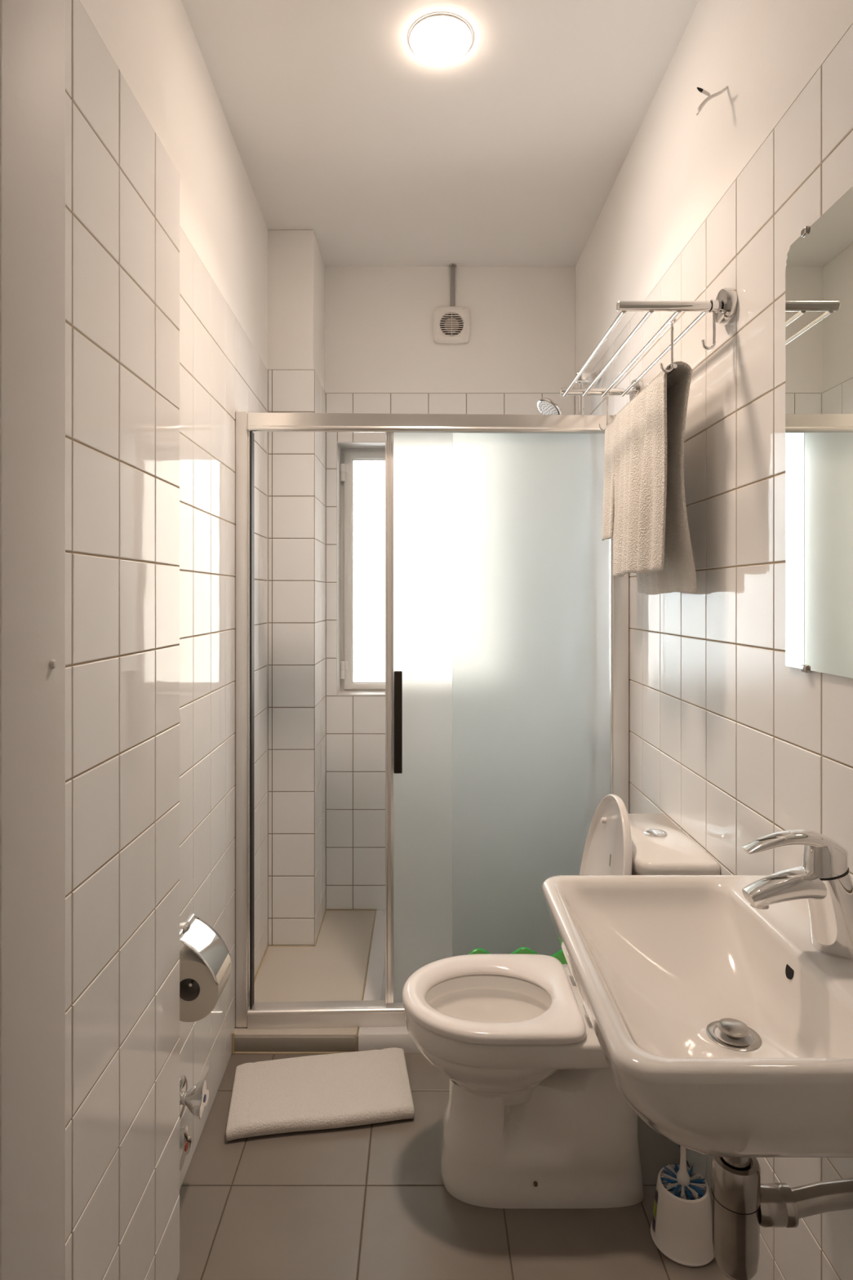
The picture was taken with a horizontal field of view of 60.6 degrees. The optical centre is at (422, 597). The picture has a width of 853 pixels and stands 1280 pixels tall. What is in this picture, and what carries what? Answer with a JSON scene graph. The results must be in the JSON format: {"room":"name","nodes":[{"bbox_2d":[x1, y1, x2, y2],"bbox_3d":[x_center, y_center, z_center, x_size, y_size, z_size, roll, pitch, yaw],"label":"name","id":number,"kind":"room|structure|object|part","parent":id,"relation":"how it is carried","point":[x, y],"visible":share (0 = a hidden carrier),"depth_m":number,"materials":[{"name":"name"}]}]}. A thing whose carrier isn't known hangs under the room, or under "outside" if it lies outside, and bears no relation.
{"room":"bathroom","nodes":[
{"label":"bathroom","id":0,"kind":"room"},
{"bbox_2d":[65,0,267,1279],"bbox_3d":[-0.563,0.036,1.229,0.197,2.743,3.807,0,0,-1],"label":"wall","id":1,"kind":"structure","parent":0,"point":[166,230],"depth_m":1.25,"materials":[{"name":"tile"}]},
{"bbox_2d":[0,0,65,1279],"bbox_3d":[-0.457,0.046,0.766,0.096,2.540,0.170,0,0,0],"label":"door","id":2,"kind":"structure","parent":1,"relation":"in","point":[33,32],"depth_m":0.77,"materials":[{"name":"white paint"}]},
{"bbox_2d":[179,1124,191,1170],"bbox_3d":[-0.505,1.112,1.478,0.057,0.086,0.086,0,0,0],"label":"angle valve","id":3,"kind":"object","parent":1,"relation":"attached to","point":[184,1140],"visible":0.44,"depth_m":1.47,"materials":[{"name":"silver metal"}]},
{"bbox_2d":[179,1075,208,1119],"bbox_3d":[-0.508,1.108,1.614,0.057,0.086,0.086,0,0,0],"label":"angle valve","id":4,"kind":"object","parent":1,"relation":"attached to","point":[197,1096],"visible":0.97,"depth_m":1.60,"materials":[{"name":"silver metal"}]},
{"bbox_2d":[179,913,231,986],"bbox_3d":[-0.472,0.727,1.526,0.125,0.129,0.126,0,0,0],"label":"paper holder","id":5,"kind":"object","parent":1,"relation":"attached to","point":[195,933],"visible":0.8,"depth_m":1.51,"materials":[{"name":"silver metal"}]},
{"bbox_3d":[-0.491,0.735,1.526,0.046,0.112,0.124,0,0,0],"label":"arm","id":6,"kind":"part","parent":5,"relation":"part of","materials":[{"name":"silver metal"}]},
{"bbox_2d":[179,945,231,1022],"bbox_3d":[-0.470,0.794,1.522,0.120,0.126,0.100,0,0,0],"label":"toilet roll","id":7,"kind":"object","parent":5,"relation":"in","point":[197,1001],"visible":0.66,"depth_m":1.47,"materials":[{"name":"beige paper"}]},
{"bbox_2d":[266,230,325,945],"bbox_3d":[-0.493,-0.010,2.804,0.208,2.652,0.320,0,0,0],"label":"wall pier","id":8,"kind":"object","parent":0,"point":[296,460],"visible":0.95,"depth_m":2.64,"materials":[{"name":"tile"}]},
{"bbox_2d":[375,461,385,681],"bbox_3d":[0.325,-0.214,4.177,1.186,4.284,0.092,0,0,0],"label":"window","id":9,"kind":"structure","parent":0,"point":[380,465],"depth_m":4.13,"materials":[{"name":"beige glass"}]},
{"bbox_2d":[371,461,375,681],"bbox_3d":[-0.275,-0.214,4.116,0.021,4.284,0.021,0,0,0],"label":"trim","id":10,"kind":"structure","parent":9,"relation":"attached to","point":[373,463],"depth_m":4.11,"materials":[{"name":"grey"}]},
{"bbox_2d":[181,0,698,266],"bbox_3d":[0.023,-1.374,1.237,1.362,0.076,3.851,0,0,0],"label":"ceiling","id":11,"kind":"structure","parent":0,"point":[509,152],"depth_m":2.02,"materials":[{"name":"white paint"}]},
{"bbox_2d":[408,13,473,63],"bbox_3d":[0.044,-1.329,1.744,0.154,0.013,0.154,0,0,0],"label":"recessed light","id":12,"kind":"object","parent":11,"relation":"in","point":[440,37],"visible":1,"depth_m":1.73,"materials":[{"name":"white plastic"}]},
{"bbox_2d":[324,266,575,910],"bbox_3d":[0.003,0.036,3.040,1.322,2.743,0.184,0,0,0],"label":"wall","id":13,"kind":"structure","parent":0,"point":[382,356],"depth_m":2.95,"materials":[{"name":"tile"}]},
{"bbox_2d":[340,448,385,690],"bbox_3d":[0.028,-0.116,3.077,0.745,1.024,0.073,0,0,0],"label":"window","id":14,"kind":"structure","parent":13,"relation":"in","point":[348,456],"depth_m":3.06,"materials":[{"name":"white paint"}]},
{"bbox_2d":[433,306,470,344],"bbox_3d":[0.119,-1.095,2.935,0.148,0.148,0.026,0,0,0],"label":"fan","id":15,"kind":"object","parent":13,"relation":"attached to","point":[451,324],"visible":1,"depth_m":2.92,"materials":[{"name":"white plastic"}]},
{"bbox_2d":[436,311,466,337],"bbox_3d":[0.119,-1.095,2.926,0.122,0.104,0.007,0,0,0],"label":"grille","id":16,"kind":"object","parent":15,"relation":"attached to","point":[449,323],"depth_m":2.92,"materials":[{"name":"white plastic"}]},
{"bbox_2d":[448,263,456,306],"bbox_3d":[0.123,-1.253,2.932,0.031,0.164,0.031,0,0,0],"label":"cable conduit","id":17,"kind":"object","parent":13,"relation":"attached to","point":[452,266],"visible":1,"depth_m":2.93,"materials":[{"name":"grey plastic"}]},
{"bbox_2d":[176,1053,731,1279],"bbox_3d":[0.023,1.362,0.765,1.331,0.092,2.876,0,0,0],"label":"floor","id":18,"kind":"structure","parent":0,"point":[368,1202],"depth_m":1.55,"materials":[{"name":"tile"}]},
{"bbox_2d":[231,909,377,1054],"bbox_3d":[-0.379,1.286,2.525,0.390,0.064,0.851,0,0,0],"label":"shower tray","id":19,"kind":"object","parent":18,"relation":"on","point":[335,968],"depth_m":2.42,"materials":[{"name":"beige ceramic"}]},
{"bbox_2d":[226,1047,414,1141],"bbox_3d":[-0.263,1.297,1.919,0.467,0.036,0.260,0,0,-9],"label":"bath mat","id":20,"kind":"object","parent":18,"relation":"on","point":[362,1087],"visible":1,"depth_m":1.88,"materials":[{"name":"white fabric"}]},
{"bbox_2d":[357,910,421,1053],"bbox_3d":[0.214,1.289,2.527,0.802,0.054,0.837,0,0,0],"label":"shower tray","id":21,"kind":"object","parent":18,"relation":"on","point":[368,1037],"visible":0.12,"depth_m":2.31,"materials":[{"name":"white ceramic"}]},
{"bbox_2d":[235,411,629,1029],"bbox_3d":[0.034,0.358,2.179,1.165,1.808,0.062,0,0,-2],"label":"shower enclosure","id":22,"kind":"object","parent":21,"relation":"on","point":[507,614],"visible":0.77,"depth_m":2.17,"materials":[{"name":"white glass"}]},
{"bbox_3d":[0.029,1.236,2.177,1.082,0.052,0.058,0,0,-2],"label":"rail","id":23,"kind":"part","parent":22,"relation":"part of","materials":[{"name":"silver metal"}]},
{"bbox_3d":[-0.072,0.371,2.171,0.025,0.304,0.007,0,0,-2],"label":"handle","id":24,"kind":"part","parent":22,"relation":"part of","materials":[{"name":"black"}]},
{"bbox_3d":[0.209,0.355,2.196,0.594,1.723,0.007,0,0,-2],"label":"sliding panel","id":25,"kind":"part","parent":22,"relation":"part of","materials":[{"name":"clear glass"}]},
{"bbox_3d":[0.029,-0.516,2.179,1.082,0.055,0.060,0,0,-2],"label":"rail","id":26,"kind":"part","parent":22,"relation":"part of","materials":[{"name":"silver metal"}]},
{"bbox_3d":[0.328,0.354,2.177,0.477,1.721,0.007,0,0,-2],"label":"fixed panel","id":27,"kind":"part","parent":22,"relation":"part of","materials":[{"name":"clear glass"}]},
{"bbox_2d":[468,946,568,964],"bbox_3d":[0.254,1.138,1.978,0.309,0.354,0.144,0,0,0],"label":"plastic tub","id":28,"kind":"object","parent":18,"relation":"on","point":[559,955],"visible":0.15,"depth_m":2.03,"materials":[{"name":"green plastic"}]},
{"bbox_2d":[402,794,719,1208],"bbox_3d":[0.286,0.886,1.684,0.668,0.860,0.377,0,0,0],"label":"toilet","id":29,"kind":"object","parent":18,"relation":"on","point":[536,1115],"visible":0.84,"depth_m":1.58,"materials":[{"name":"white ceramic"}]},
{"bbox_3d":[0.151,0.908,1.672,0.394,0.025,0.349,0,0,0],"label":"seat","id":30,"kind":"part","parent":29,"relation":"part of","materials":[{"name":"white plastic"}]},
{"bbox_3d":[0.412,0.669,1.672,0.093,0.428,0.347,0,0,0],"label":"lid","id":31,"kind":"part","parent":29,"relation":"part of","materials":[{"name":"white plastic"}]},
{"bbox_3d":[0.533,0.566,1.689,0.169,0.031,0.364,0,0,0],"label":"cistern lid","id":32,"kind":"part","parent":29,"relation":"part of","materials":[{"name":"white ceramic"}]},
{"bbox_2d":[650,1145,714,1266],"bbox_3d":[0.535,1.119,1.496,0.128,0.393,0.128,0,0,0],"label":"toilet brush","id":33,"kind":"object","parent":18,"relation":"on","point":[682,1229],"visible":0.94,"depth_m":1.46,"materials":[{"name":"white plastic"}]},
{"bbox_3d":[0.535,1.108,1.496,0.026,0.370,0.026,0,0,0],"label":"handle","id":34,"kind":"part","parent":33,"relation":"part of","materials":[{"name":"white plastic"}]},
{"bbox_2d":[575,0,852,1279],"bbox_3d":[0.664,0.036,1.229,0.092,2.743,3.805,0,0,0],"label":"wall","id":35,"kind":"structure","parent":0,"point":[736,745],"depth_m":1.45,"materials":[{"name":"tile"}]},
{"bbox_2d":[537,371,599,414],"bbox_3d":[0.510,-0.053,2.539,0.215,1.470,0.093,0,0,0],"label":"shower","id":36,"kind":"object","parent":35,"relation":"attached to","point":[546,406],"visible":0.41,"depth_m":2.54,"materials":[{"name":"silver metal"}]},
{"bbox_3d":[0.557,-0.470,2.555,0.020,0.604,0.020,0,0,0],"label":"rail","id":37,"kind":"part","parent":36,"relation":"part of","materials":[{"name":"silver metal"}]},
{"bbox_2d":[559,287,737,400],"bbox_3d":[0.505,-0.547,1.769,0.226,0.143,0.678,0,0,0],"label":"towel rack","id":38,"kind":"object","parent":35,"relation":"attached to","point":[727,296],"visible":0.88,"depth_m":1.55,"materials":[{"name":"silver metal"}]},
{"bbox_3d":[0.406,-0.575,1.769,0.010,0.010,0.609,0,0,0],"label":"rod","id":39,"kind":"part","parent":38,"relation":"part of","materials":[{"name":"silver metal"}]},
{"bbox_3d":[0.497,-0.585,2.073,0.212,0.020,0.020,0,0,0],"label":"arm","id":40,"kind":"part","parent":38,"relation":"part of","materials":[{"name":"silver metal"}]},
{"bbox_2d":[598,391,610,431],"bbox_3d":[0.511,-0.525,2.047,0.033,0.116,0.009,0,0,0],"label":"hook","id":41,"kind":"object","parent":38,"relation":"hanging from","point":[606,394],"visible":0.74,"depth_m":2.04,"materials":[{"name":"silver metal"}]},
{"bbox_3d":[0.461,-0.575,1.769,0.010,0.010,0.609,0,0,0],"label":"rod","id":42,"kind":"part","parent":38,"relation":"part of","materials":[{"name":"silver metal"}]},
{"bbox_3d":[0.516,-0.575,1.769,0.010,0.010,0.609,0,0,0],"label":"rod","id":43,"kind":"part","parent":38,"relation":"part of","materials":[{"name":"silver metal"}]},
{"bbox_2d":[601,360,696,595],"bbox_3d":[0.528,-0.251,1.780,0.098,0.487,0.524,0,0,1],"label":"towel","id":44,"kind":"object","parent":38,"relation":"hanging from","point":[644,499],"visible":1,"depth_m":1.60,"materials":[{"name":"white fabric"}]},
{"bbox_3d":[0.571,-0.575,1.769,0.010,0.010,0.609,0,0,0],"label":"rod","id":45,"kind":"part","parent":38,"relation":"part of","materials":[{"name":"silver metal"}]},
{"bbox_2d":[660,318,676,373],"bbox_3d":[0.511,-0.525,1.518,0.033,0.116,0.009,0,0,0],"label":"hook","id":46,"kind":"object","parent":38,"relation":"hanging from","point":[663,369],"visible":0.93,"depth_m":1.51,"materials":[{"name":"silver metal"}]},
{"bbox_3d":[0.497,-0.585,1.464,0.212,0.020,0.020,0,0,0],"label":"arm","id":47,"kind":"part","parent":38,"relation":"part of","materials":[{"name":"silver metal"}]},
{"bbox_2d":[701,299,719,350],"bbox_3d":[0.577,-0.547,1.464,0.032,0.100,0.025,0,0,0],"label":"hook","id":48,"kind":"object","parent":38,"relation":"hanging from","point":[716,303],"visible":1,"depth_m":1.46,"materials":[{"name":"silver metal"}]},
{"bbox_2d":[542,875,852,1157],"bbox_3d":[0.408,0.552,0.987,0.419,0.161,0.520,0,0,0],"label":"washbasin","id":49,"kind":"object","parent":35,"relation":"attached to","point":[716,1016],"visible":0.98,"depth_m":0.96,"materials":[{"name":"white ceramic"}]},
{"bbox_2d":[711,1155,852,1279],"bbox_3d":[0.498,0.753,0.949,0.240,0.246,0.076,0,0,0],"label":"trap","id":50,"kind":"object","parent":49,"relation":"attached to","point":[741,1203],"visible":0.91,"depth_m":0.93,"materials":[{"name":"silver metal"}]},
{"bbox_2d":[760,1177,852,1227],"bbox_3d":[0.524,0.782,0.949,0.183,0.059,0.045,0,0,0],"label":"pipe","id":51,"kind":"object","parent":50,"relation":"attached to","point":[781,1205],"depth_m":0.94,"materials":[{"name":"silver metal"}]},
{"bbox_2d":[741,829,852,959],"bbox_3d":[0.524,0.394,0.987,0.174,0.157,0.070,0,0,0],"label":"tap","id":52,"kind":"object","parent":49,"relation":"on","point":[824,878],"visible":1,"depth_m":0.97,"materials":[{"name":"silver metal"}]},
{"bbox_3d":[0.492,0.390,0.987,0.107,0.050,0.050,0,0,0],"label":"spout","id":53,"kind":"part","parent":52,"relation":"part of","materials":[{"name":"silver metal"}]},
{"bbox_3d":[0.505,0.337,0.987,0.136,0.042,0.037,0,0,0],"label":"lever","id":54,"kind":"part","parent":52,"relation":"part of","materials":[{"name":"silver metal"}]},
{"bbox_2d":[696,86,728,115],"bbox_3d":[0.585,-1.006,1.472,0.070,0.059,0.019,0,0,-3],"label":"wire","id":55,"kind":"object","parent":35,"relation":"attached to","point":[709,97],"visible":1,"depth_m":1.47,"materials":[{"name":"plastic"}]},
{"bbox_2d":[785,186,852,678],"bbox_3d":[0.613,-0.235,0.914,0.010,0.710,0.635,0,0,0],"label":"wall mirror","id":56,"kind":"object","parent":35,"relation":"attached to","point":[819,271],"visible":1,"depth_m":1.12,"materials":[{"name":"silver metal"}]},
{"bbox_2d":[711,1155,760,1279],"bbox_3d":[0.408,0.803,0.949,0.060,0.148,0.060,0,0,0],"label":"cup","id":57,"kind":"object","parent":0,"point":[735,1188],"depth_m":0.93,"materials":[{"name":"silver metal"}]}
]}

